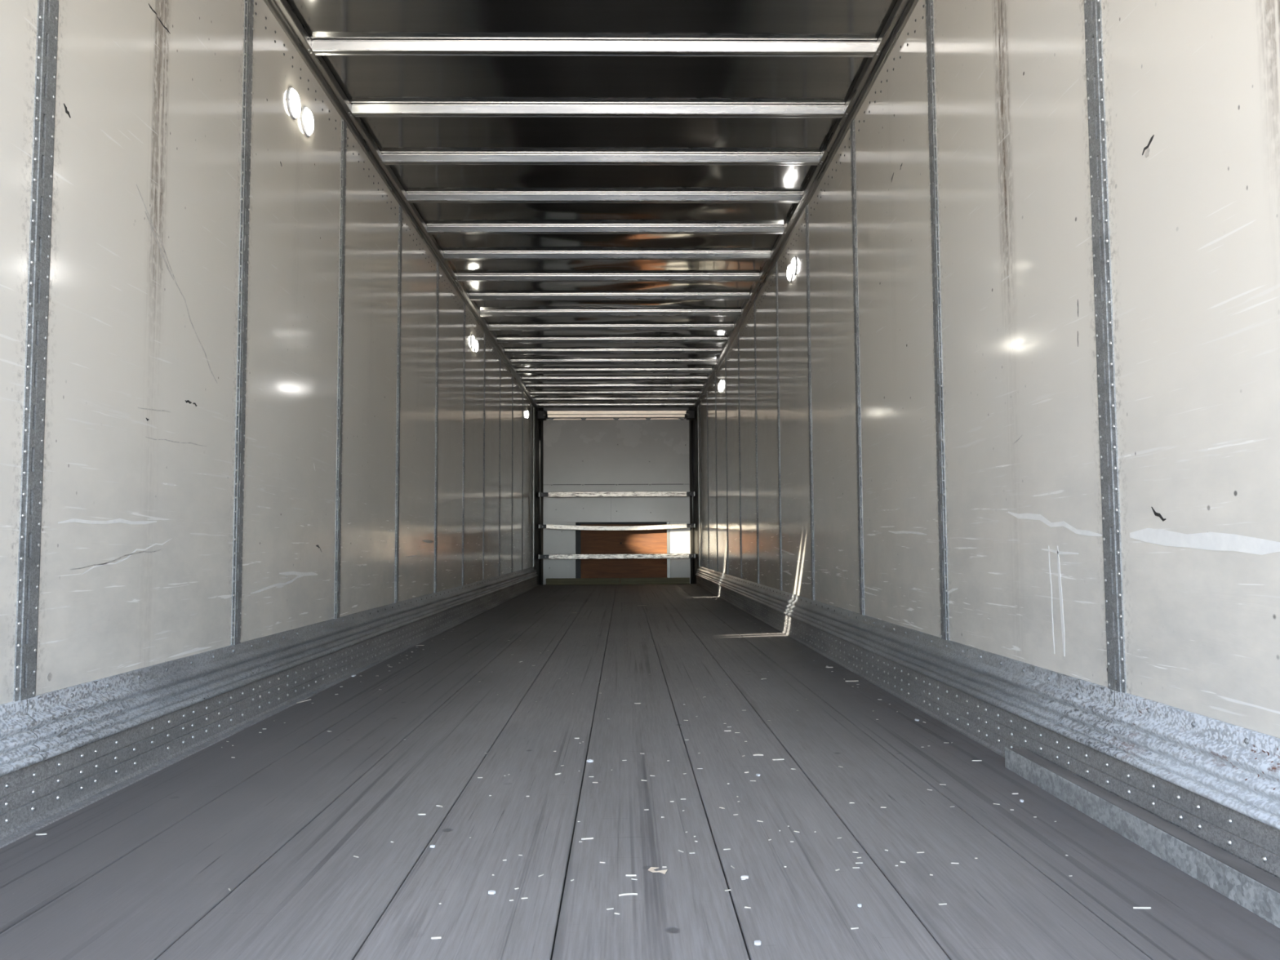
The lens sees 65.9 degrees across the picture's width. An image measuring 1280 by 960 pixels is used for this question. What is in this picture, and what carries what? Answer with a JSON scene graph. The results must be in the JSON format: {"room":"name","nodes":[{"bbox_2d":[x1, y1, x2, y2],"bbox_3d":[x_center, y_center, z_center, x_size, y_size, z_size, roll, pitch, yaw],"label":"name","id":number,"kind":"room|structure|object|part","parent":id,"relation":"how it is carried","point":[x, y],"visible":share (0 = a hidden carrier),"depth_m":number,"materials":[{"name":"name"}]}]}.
{"room":"cargo space","nodes":[
{"label":"cargo space","id":0,"kind":"room"},
{"bbox_2d":[0,0,533,732],"bbox_3d":[-1.525,-0.213,7.746,0.040,3.020,16.320,0,-4,-1],"label":"wall","id":1,"kind":"structure","parent":0,"point":[243,397],"depth_m":3.28,"materials":[{"name":"metal"}]},
{"bbox_3d":[-1.422,-0.733,1.733,0.011,2.565,1.238,0,-4,-1],"label":"wall panel","id":2,"kind":"part","parent":1,"relation":"part of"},
{"bbox_3d":[-1.423,-0.723,2.354,0.007,2.483,0.080,0,-4,-1],"label":"wall post","id":3,"kind":"part","parent":1,"relation":"part of","materials":[{"name":"grey metal"}]},
{"bbox_3d":[-1.442,-0.653,2.971,0.011,2.565,1.238,0,-4,-1],"label":"wall panel","id":4,"kind":"part","parent":1,"relation":"part of","materials":[{"name":"white metal"}]},
{"bbox_3d":[-1.443,-0.643,3.592,0.007,2.483,0.080,0,-4,-1],"label":"wall post","id":5,"kind":"part","parent":1,"relation":"part of","materials":[{"name":"grey metal"}]},
{"bbox_2d":[0,567,539,848],"bbox_3d":[-1.474,1.002,7.578,0.083,0.313,16.139,0,-4,-1],"label":"baseboard","id":6,"kind":"structure","parent":1,"relation":"attached to","point":[89,742],"depth_m":2.99,"materials":[{"name":"metal"}]},
{"bbox_3d":[-1.371,0.486,0.901,0.049,0.143,2.744,0,-4,-1],"label":"scuff plate","id":7,"kind":"part","parent":6,"relation":"part of","materials":[{"name":"grey metal"}]},
{"bbox_3d":[-1.409,0.635,3.199,0.049,0.143,1.858,0,-4,-1],"label":"scuff plate","id":8,"kind":"part","parent":6,"relation":"part of","materials":[{"name":"grey metal"}]},
{"bbox_3d":[-1.444,0.774,5.364,0.049,0.143,2.478,0,-4,-1],"label":"scuff plate","id":9,"kind":"part","parent":6,"relation":"part of","materials":[{"name":"grey metal"}]},
{"bbox_3d":[-1.483,0.934,7.839,0.049,0.143,2.478,0,-4,-1],"label":"scuff plate","id":10,"kind":"part","parent":6,"relation":"part of","materials":[{"name":"grey metal"}]},
{"bbox_3d":[-1.523,1.093,10.313,0.049,0.143,2.478,0,-4,-1],"label":"scuff plate","id":11,"kind":"part","parent":6,"relation":"part of","materials":[{"name":"silver metal"}]},
{"bbox_3d":[-1.563,1.253,12.788,0.049,0.143,2.478,0,-4,-1],"label":"scuff plate","id":12,"kind":"part","parent":6,"relation":"part of","materials":[{"name":"silver metal"}]},
{"bbox_3d":[-1.596,1.385,14.831,0.049,0.143,1.612,0,-4,-1],"label":"scuff plate","id":13,"kind":"part","parent":6,"relation":"part of","materials":[{"name":"silver metal"}]},
{"bbox_3d":[-1.462,-0.574,4.209,0.011,2.565,1.238,0,-4,-1],"label":"wall panel","id":14,"kind":"part","parent":1,"relation":"part of","materials":[{"name":"white metal"}]},
{"bbox_2d":[287,86,300,119],"bbox_3d":[-1.447,-1.582,4.146,0.025,0.127,0.134,0,-4,-1],"label":"wall lamp","id":15,"kind":"object","parent":1,"relation":"attached to","point":[293,99],"visible":1,"depth_m":4.11,"materials":[{"name":"white plastic"}]},
{"bbox_2d":[301,106,314,137],"bbox_3d":[-1.450,-1.571,4.327,0.025,0.127,0.134,0,-4,-1],"label":"wall lamp","id":16,"kind":"object","parent":1,"relation":"attached to","point":[307,117],"visible":1,"depth_m":4.30,"materials":[{"name":"white plastic"}]},
{"bbox_3d":[-1.463,-0.564,4.830,0.007,2.483,0.080,0,-4,-1],"label":"wall post","id":17,"kind":"part","parent":1,"relation":"part of","materials":[{"name":"grey metal"}]},
{"bbox_3d":[-1.482,-0.494,5.447,0.011,2.565,1.238,0,-4,-1],"label":"wall panel","id":18,"kind":"part","parent":1,"relation":"part of","materials":[{"name":"white metal"}]},
{"bbox_3d":[-1.483,-0.484,6.068,0.007,2.483,0.080,0,-4,-1],"label":"wall post","id":19,"kind":"part","parent":1,"relation":"part of","materials":[{"name":"grey metal"}]},
{"bbox_2d":[263,0,537,408],"bbox_3d":[-1.498,-1.633,7.748,0.062,0.066,16.140,0,-4,-1],"label":"top rail","id":20,"kind":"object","parent":1,"relation":"attached to","point":[281,10],"depth_m":5.25,"materials":[{"name":"metal"}]},
{"bbox_3d":[-1.502,-0.414,6.685,0.011,2.565,1.238,0,-4,-1],"label":"wall panel","id":21,"kind":"part","parent":1,"relation":"part of","materials":[{"name":"white metal"}]},
{"bbox_3d":[-1.503,-0.404,7.306,0.007,2.483,0.080,0,-4,-1],"label":"wall post","id":22,"kind":"part","parent":1,"relation":"part of","materials":[{"name":"grey metal"}]},
{"bbox_3d":[-1.522,-0.334,7.923,0.011,2.565,1.238,0,-4,-1],"label":"wall panel","id":23,"kind":"part","parent":1,"relation":"part of","materials":[{"name":"white metal"}]},
{"bbox_3d":[-1.523,-0.324,8.544,0.007,2.483,0.080,0,-4,-1],"label":"wall post","id":24,"kind":"part","parent":1,"relation":"part of","materials":[{"name":"grey metal"}]},
{"bbox_2d":[471,334,475,348],"bbox_3d":[-1.526,-1.267,9.035,0.025,0.127,0.134,0,-4,-1],"label":"wall lamp","id":25,"kind":"object","parent":1,"relation":"attached to","point":[473,340],"visible":1,"depth_m":9.00,"materials":[{"name":"white plastic"}]},
{"bbox_3d":[-1.542,-0.254,9.161,0.011,2.565,1.238,0,-4,-1],"label":"wall panel","id":26,"kind":"part","parent":1,"relation":"part of","materials":[{"name":"white plastic"}]},
{"bbox_2d":[474,339,478,352],"bbox_3d":[-1.529,-1.254,9.242,0.025,0.127,0.134,0,-4,-1],"label":"wall lamp","id":27,"kind":"object","parent":1,"relation":"attached to","point":[476,345],"visible":0.98,"depth_m":9.21,"materials":[{"name":"white plastic"}]},
{"bbox_3d":[-1.543,-0.244,9.781,0.007,2.483,0.080,0,-4,-1],"label":"wall post","id":28,"kind":"part","parent":1,"relation":"part of","materials":[{"name":"grey metal"}]},
{"bbox_3d":[-1.562,-0.175,10.398,0.011,2.565,1.238,0,-4,-1],"label":"wall panel","id":29,"kind":"part","parent":1,"relation":"part of","materials":[{"name":"white plastic"}]},
{"bbox_3d":[-1.563,-0.165,11.019,0.007,2.483,0.080,0,-4,-1],"label":"wall post","id":30,"kind":"part","parent":1,"relation":"part of","materials":[{"name":"grey metal"}]},
{"bbox_3d":[-1.581,-0.095,11.636,0.011,2.565,1.238,0,-4,-1],"label":"wall panel","id":31,"kind":"part","parent":1,"relation":"part of","materials":[{"name":"white plastic"}]},
{"bbox_3d":[-1.583,-0.085,12.257,0.007,2.483,0.080,0,-4,-1],"label":"wall post","id":32,"kind":"part","parent":1,"relation":"part of","materials":[{"name":"grey metal"}]},
{"bbox_3d":[-1.601,-0.015,12.874,0.011,2.565,1.238,0,-4,-1],"label":"wall panel","id":33,"kind":"part","parent":1,"relation":"part of","materials":[{"name":"white metal"}]},
{"bbox_3d":[-1.603,-0.005,13.495,0.007,2.483,0.080,0,-4,-1],"label":"wall post","id":34,"kind":"part","parent":1,"relation":"part of","materials":[{"name":"grey metal"}]},
{"bbox_3d":[-1.621,0.065,14.112,0.011,2.565,1.238,0,-4,-1],"label":"wall panel","id":35,"kind":"part","parent":1,"relation":"part of","materials":[{"name":"white metal"}]},
{"bbox_3d":[-1.623,0.075,14.733,0.007,2.483,0.080,0,-4,-1],"label":"wall post","id":36,"kind":"part","parent":1,"relation":"part of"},
{"bbox_3d":[-1.639,0.137,15.224,0.011,2.565,0.986,0,-4,-1],"label":"wall panel","id":37,"kind":"part","parent":1,"relation":"part of","materials":[{"name":"metal"}]},
{"bbox_2d":[533,406,547,584],"bbox_3d":[-1.541,0.234,15.379,0.190,2.790,0.470,0,-4,-1],"label":"trim","id":38,"kind":"structure","parent":1,"relation":"attached to","point":[540,415],"depth_m":15.38,"materials":[{"name":"metal"}]},
{"bbox_2d":[286,0,897,408],"bbox_3d":[-0.251,-1.673,7.861,2.604,0.104,16.320,0,-4,-1],"label":"ceiling","id":39,"kind":"structure","parent":0,"point":[610,184],"depth_m":5.37,"materials":[{"name":"black metal"}]},
{"bbox_2d":[542,407,690,584],"bbox_3d":[-0.369,0.288,15.612,2.600,3.020,0.295,0,-4,-1],"label":"wall","id":40,"kind":"structure","parent":0,"point":[586,449],"depth_m":15.53,"materials":[{"name":"metal"}]},
{"bbox_3d":[-1.261,1.153,15.500,0.505,0.968,0.120,0,-4,-1],"label":"lining panel","id":41,"kind":"part","parent":40,"relation":"part of","materials":[{"name":"white plastic"}]},
{"bbox_3d":[-0.989,0.374,15.554,1.058,0.586,0.120,0,-4,-1],"label":"lining panel","id":42,"kind":"part","parent":40,"relation":"part of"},
{"bbox_2d":[537,491,695,497],"bbox_3d":[-0.361,0.223,15.382,2.440,0.080,0.064,0,-4,-1],"label":"bar","id":43,"kind":"object","parent":40,"relation":"attached to","point":[576,494],"visible":1,"depth_m":15.36,"materials":[{"name":"paint"}]},
{"bbox_2d":[537,553,695,559],"bbox_3d":[-0.356,1.185,15.320,2.440,0.076,0.064,0,-4,-1],"label":"bar","id":44,"kind":"object","parent":40,"relation":"attached to","point":[629,556],"visible":1,"depth_m":15.29,"materials":[{"name":"paint"}]},
{"bbox_2d":[537,523,695,530],"bbox_3d":[-0.358,0.734,15.349,2.440,0.106,0.064,0,-4,-1],"label":"bar","id":45,"kind":"object","parent":40,"relation":"attached to","point":[682,525],"visible":1,"depth_m":15.32,"materials":[{"name":"paint"}]},
{"bbox_3d":[-0.370,-0.445,15.617,2.305,1.038,0.120,0,-4,-1],"label":"lining panel","id":46,"kind":"part","parent":40,"relation":"part of","materials":[{"name":"white plastic"}]},
{"bbox_3d":[0.164,0.369,15.573,1.245,0.586,0.120,0,-4,-1],"label":"lining panel","id":47,"kind":"part","parent":40,"relation":"part of","materials":[{"name":"white plastic"}]},
{"bbox_3d":[0.447,1.146,15.534,0.046,0.968,0.108,0,-4,-1],"label":"edge trim","id":48,"kind":"part","parent":40,"relation":"part of","materials":[{"name":"metal"}]},
{"bbox_3d":[0.631,1.145,15.531,0.319,0.968,0.120,0,-4,-1],"label":"lining panel","id":49,"kind":"part","parent":40,"relation":"part of","materials":[{"name":"white plastic"}]},
{"bbox_2d":[0,583,1279,959],"bbox_3d":[-0.235,1.209,7.675,2.600,0.160,16.320,0,-4,-1],"label":"floor","id":50,"kind":"structure","parent":0,"point":[145,870],"depth_m":2.19,"materials":[{"name":"wood"}]},
{"bbox_2d":[431,936,441,938],"bbox_3d":[-0.327,0.735,1.586,0.016,0.003,0.003,0,-4,-6],"label":"wood splinter","id":51,"kind":"object","parent":50,"relation":"on","point":[434,937],"visible":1,"depth_m":1.58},
{"bbox_2d":[488,890,495,893],"bbox_3d":[-0.268,0.747,1.790,0.013,0.004,0.009,0,-4,-1],"label":"chip","id":52,"kind":"object","parent":50,"relation":"on","point":[489,891],"visible":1,"depth_m":1.79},
{"bbox_2d":[546,577,620,585],"bbox_3d":[-0.885,1.577,15.353,1.150,0.098,0.080,0,-4,-1],"label":"board","id":53,"kind":"object","parent":50,"relation":"on","point":[557,580],"visible":1,"depth_m":15.32,"materials":[{"name":"wood"}]},
{"bbox_2d":[581,837,593,839],"bbox_3d":[-0.113,0.768,2.115,0.026,0.003,0.004,1,-4,-12],"label":"wood splinter","id":54,"kind":"object","parent":50,"relation":"on","point":[584,838],"visible":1,"depth_m":2.12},
{"bbox_2d":[586,759,593,762],"bbox_3d":[-0.145,0.815,2.868,0.021,0.006,0.021,0,-4,-1],"label":"ring","id":55,"kind":"object","parent":50,"relation":"on","point":[588,760],"visible":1,"depth_m":2.86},
{"bbox_2d":[618,893,637,896],"bbox_3d":[-0.022,0.746,1.778,0.034,0.003,0.006,0,-4,-9],"label":"wood splinter","id":56,"kind":"object","parent":50,"relation":"on","point":[624,894],"visible":1,"depth_m":1.78,"materials":[{"name":"white wood"}]},
{"bbox_2d":[221,623,1072,929],"bbox_3d":[-0.195,0.953,4.966,2.344,0.002,6.929,0,-4,-1],"label":"crumbs","id":57,"kind":"object","parent":50,"relation":"on","point":[851,928],"visible":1,"depth_m":2.10,"materials":[{"name":"white wood"}]},
{"bbox_2d":[620,577,689,584],"bbox_3d":[0.236,1.573,15.371,1.079,0.098,0.080,0,-4,-1],"label":"board","id":58,"kind":"object","parent":50,"relation":"on","point":[623,580],"visible":1,"depth_m":15.34,"materials":[{"name":"wood"}]},
{"bbox_2d":[648,866,667,874],"bbox_3d":[0.036,0.753,1.907,0.044,0.003,0.031,-3,-4,31],"label":"paper scrap","id":59,"kind":"object","parent":50,"relation":"on","point":[651,868],"visible":1,"depth_m":1.90,"materials":[{"name":"beige paper"}]},
{"bbox_2d":[741,875,748,878],"bbox_3d":[0.198,0.750,1.864,0.014,0.004,0.007,-1,-4,8],"label":"chip","id":60,"kind":"object","parent":50,"relation":"on","point":[743,876],"visible":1,"depth_m":1.86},
{"bbox_2d":[754,940,760,945],"bbox_3d":[0.185,0.730,1.557,0.011,0.004,0.010,0,-4,-1],"label":"chip","id":61,"kind":"object","parent":50,"relation":"on","point":[756,942],"visible":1,"depth_m":1.55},
{"bbox_2d":[1133,906,1151,908],"bbox_3d":[0.864,0.736,1.699,0.030,0.003,0.003,0,-4,2],"label":"wood splinter","id":62,"kind":"object","parent":50,"relation":"on","point":[1133,907],"visible":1,"depth_m":1.70,"materials":[{"name":"white wood"}]},
{"bbox_2d":[1004,746,1279,928],"bbox_3d":[1.067,0.693,1.473,0.046,0.057,2.600,0,-4,-1],"label":"steel angle","id":63,"kind":"object","parent":50,"relation":"on","point":[1245,884],"visible":1,"depth_m":1.97,"materials":[{"name":"grey metal"}]},
{"bbox_2d":[697,0,1279,737],"bbox_3d":[1.039,-0.224,7.788,0.040,3.020,16.320,0,-4,-1],"label":"wall","id":64,"kind":"structure","parent":0,"point":[1012,391],"depth_m":2.73,"materials":[{"name":"metal"}]},
{"bbox_2d":[684,405,699,584],"bbox_3d":[0.809,0.224,15.418,0.190,2.790,0.470,0,-4,-1],"label":"trim","id":65,"kind":"structure","parent":64,"relation":"attached to","point":[691,414],"depth_m":15.42,"materials":[{"name":"metal"}]},
{"bbox_3d":[0.911,0.126,15.264,0.011,2.565,0.989,0,-4,-1],"label":"wall panel","id":66,"kind":"part","parent":64,"relation":"part of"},
{"bbox_3d":[0.910,0.064,14.771,0.007,2.483,0.080,0,-4,-1],"label":"wall post","id":67,"kind":"part","parent":64,"relation":"part of","materials":[{"name":"grey metal"}]},
{"bbox_3d":[0.929,0.054,14.151,0.011,2.565,1.238,0,-4,-1],"label":"wall panel","id":68,"kind":"part","parent":64,"relation":"part of","materials":[{"name":"white metal"}]},
{"bbox_3d":[0.930,-0.016,13.534,0.007,2.483,0.080,0,-4,-1],"label":"wall post","id":69,"kind":"part","parent":64,"relation":"part of","materials":[{"name":"grey metal"}]},
{"bbox_3d":[0.949,-0.026,12.913,0.011,2.565,1.238,0,-4,-1],"label":"wall panel","id":70,"kind":"part","parent":64,"relation":"part of","materials":[{"name":"white metal"}]},
{"bbox_3d":[0.950,-0.096,12.296,0.007,2.483,0.080,0,-4,-1],"label":"wall post","id":71,"kind":"part","parent":64,"relation":"part of","materials":[{"name":"grey metal"}]},
{"bbox_2d":[720,378,722,390],"bbox_3d":[0.949,-1.117,11.569,0.025,0.127,0.134,0,-4,-1],"label":"wall lamp","id":72,"kind":"object","parent":64,"relation":"attached to","point":[721,381],"visible":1,"depth_m":11.53,"materials":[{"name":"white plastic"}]},
{"bbox_3d":[0.969,-0.106,11.675,0.011,2.565,1.238,0,-4,-1],"label":"wall panel","id":73,"kind":"part","parent":64,"relation":"part of","materials":[{"name":"silver metal"}]},
{"bbox_3d":[0.970,-0.176,11.058,0.007,2.483,0.080,0,-4,-1],"label":"wall post","id":74,"kind":"part","parent":64,"relation":"part of","materials":[{"name":"grey metal"}]},
{"bbox_3d":[0.989,-0.186,10.437,0.011,2.565,1.238,0,-4,-1],"label":"wall panel","id":75,"kind":"part","parent":64,"relation":"part of","materials":[{"name":"white plastic"}]},
{"bbox_3d":[0.990,-0.256,9.820,0.007,2.483,0.080,0,-4,-1],"label":"wall post","id":76,"kind":"part","parent":64,"relation":"part of","materials":[{"name":"grey metal"}]},
{"bbox_3d":[1.009,-0.266,9.199,0.011,2.565,1.238,0,-4,-1],"label":"wall panel","id":77,"kind":"part","parent":64,"relation":"part of","materials":[{"name":"white plastic"}]},
{"bbox_3d":[1.010,-0.335,8.582,0.007,2.483,0.080,0,-4,-1],"label":"wall post","id":78,"kind":"part","parent":64,"relation":"part of","materials":[{"name":"grey metal"}]},
{"bbox_3d":[1.029,-0.345,7.961,0.011,2.565,1.238,0,-4,-1],"label":"wall panel","id":79,"kind":"part","parent":64,"relation":"part of","materials":[{"name":"white metal"}]},
{"bbox_3d":[1.030,-0.415,7.344,0.007,2.483,0.080,0,-4,-1],"label":"wall post","id":80,"kind":"part","parent":64,"relation":"part of","materials":[{"name":"grey metal"}]},
{"bbox_2d":[786,263,792,282],"bbox_3d":[1.026,-1.425,6.791,0.025,0.127,0.134,0,-4,-1],"label":"wall lamp","id":81,"kind":"object","parent":64,"relation":"attached to","point":[789,274],"visible":0.91,"depth_m":6.76,"materials":[{"name":"white plastic"}]},
{"bbox_2d":[791,256,796,275],"bbox_3d":[1.028,-1.436,6.623,0.025,0.127,0.134,0,-4,-1],"label":"wall lamp","id":82,"kind":"object","parent":64,"relation":"attached to","point":[793,264],"visible":1,"depth_m":6.59,"materials":[{"name":"white plastic"}]},
{"bbox_3d":[1.049,-0.425,6.723,0.011,2.565,1.238,0,-4,-1],"label":"wall panel","id":83,"kind":"part","parent":64,"relation":"part of","materials":[{"name":"white metal"}]},
{"bbox_2d":[693,0,919,407],"bbox_3d":[1.000,-1.643,7.789,0.062,0.066,16.140,0,-4,-1],"label":"top rail","id":84,"kind":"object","parent":64,"relation":"attached to","point":[902,11],"depth_m":5.29,"materials":[{"name":"metal"}]},
{"bbox_3d":[1.050,-0.495,6.106,0.007,2.483,0.080,0,-4,-1],"label":"wall post","id":85,"kind":"part","parent":64,"relation":"part of","materials":[{"name":"grey metal"}]},
{"bbox_3d":[1.069,-0.505,5.486,0.011,2.565,1.238,0,-4,-1],"label":"wall panel","id":86,"kind":"part","parent":64,"relation":"part of","materials":[{"name":"white metal"}]},
{"bbox_3d":[1.070,-0.575,4.869,0.007,2.483,0.080,0,-4,-1],"label":"wall post","id":87,"kind":"part","parent":64,"relation":"part of","materials":[{"name":"grey metal"}]},
{"bbox_3d":[1.089,-0.585,4.248,0.011,2.565,1.238,0,-4,-1],"label":"wall panel","id":88,"kind":"part","parent":64,"relation":"part of","materials":[{"name":"white metal"}]},
{"bbox_3d":[1.090,-0.655,3.631,0.007,2.483,0.080,0,-4,-1],"label":"wall post","id":89,"kind":"part","parent":64,"relation":"part of","materials":[{"name":"grey metal"}]},
{"bbox_2d":[695,566,1279,879],"bbox_3d":[1.015,0.992,7.619,0.062,0.313,16.139,0,-4,-1],"label":"baseboard","id":90,"kind":"structure","parent":64,"relation":"attached to","point":[1215,781],"depth_m":2.48,"materials":[{"name":"metal"}]},
{"bbox_3d":[0.892,1.374,14.870,0.049,0.143,1.616,0,-4,-1],"label":"scuff plate","id":91,"kind":"part","parent":90,"relation":"part of","materials":[{"name":"silver metal"}]},
{"bbox_3d":[0.925,1.242,12.826,0.049,0.143,2.478,0,-4,-1],"label":"scuff plate","id":92,"kind":"part","parent":90,"relation":"part of","materials":[{"name":"silver metal"}]},
{"bbox_3d":[0.965,1.083,10.351,0.049,0.143,2.478,0,-4,-1],"label":"scuff plate","id":93,"kind":"part","parent":90,"relation":"part of","materials":[{"name":"silver metal"}]},
{"bbox_3d":[1.005,0.923,7.877,0.049,0.143,2.478,0,-4,-1],"label":"scuff plate","id":94,"kind":"part","parent":90,"relation":"part of","materials":[{"name":"silver metal"}]},
{"bbox_3d":[1.044,0.763,5.402,0.049,0.143,2.478,0,-4,-1],"label":"scuff plate","id":95,"kind":"part","parent":90,"relation":"part of","materials":[{"name":"grey metal"}]},
{"bbox_3d":[1.079,0.624,3.237,0.049,0.143,1.858,0,-4,-1],"label":"scuff plate","id":96,"kind":"part","parent":90,"relation":"part of","materials":[{"name":"grey metal"}]},
{"bbox_3d":[1.117,0.476,0.941,0.049,0.143,2.740,0,-4,-1],"label":"scuff plate","id":97,"kind":"part","parent":90,"relation":"part of","materials":[{"name":"grey metal"}]},
{"bbox_3d":[1.109,-0.665,3.010,0.011,2.565,1.238,0,-4,-1],"label":"wall panel","id":98,"kind":"part","parent":64,"relation":"part of","materials":[{"name":"white metal"}]},
{"bbox_3d":[1.110,-0.735,2.393,0.007,2.483,0.080,0,-4,-1],"label":"wall post","id":99,"kind":"part","parent":64,"relation":"part of","materials":[{"name":"grey metal"}]},
{"bbox_3d":[1.129,-0.745,1.772,0.011,2.565,1.238,0,-4,-1],"label":"wall panel","id":100,"kind":"part","parent":64,"relation":"part of","materials":[{"name":"white metal"}]}
]}

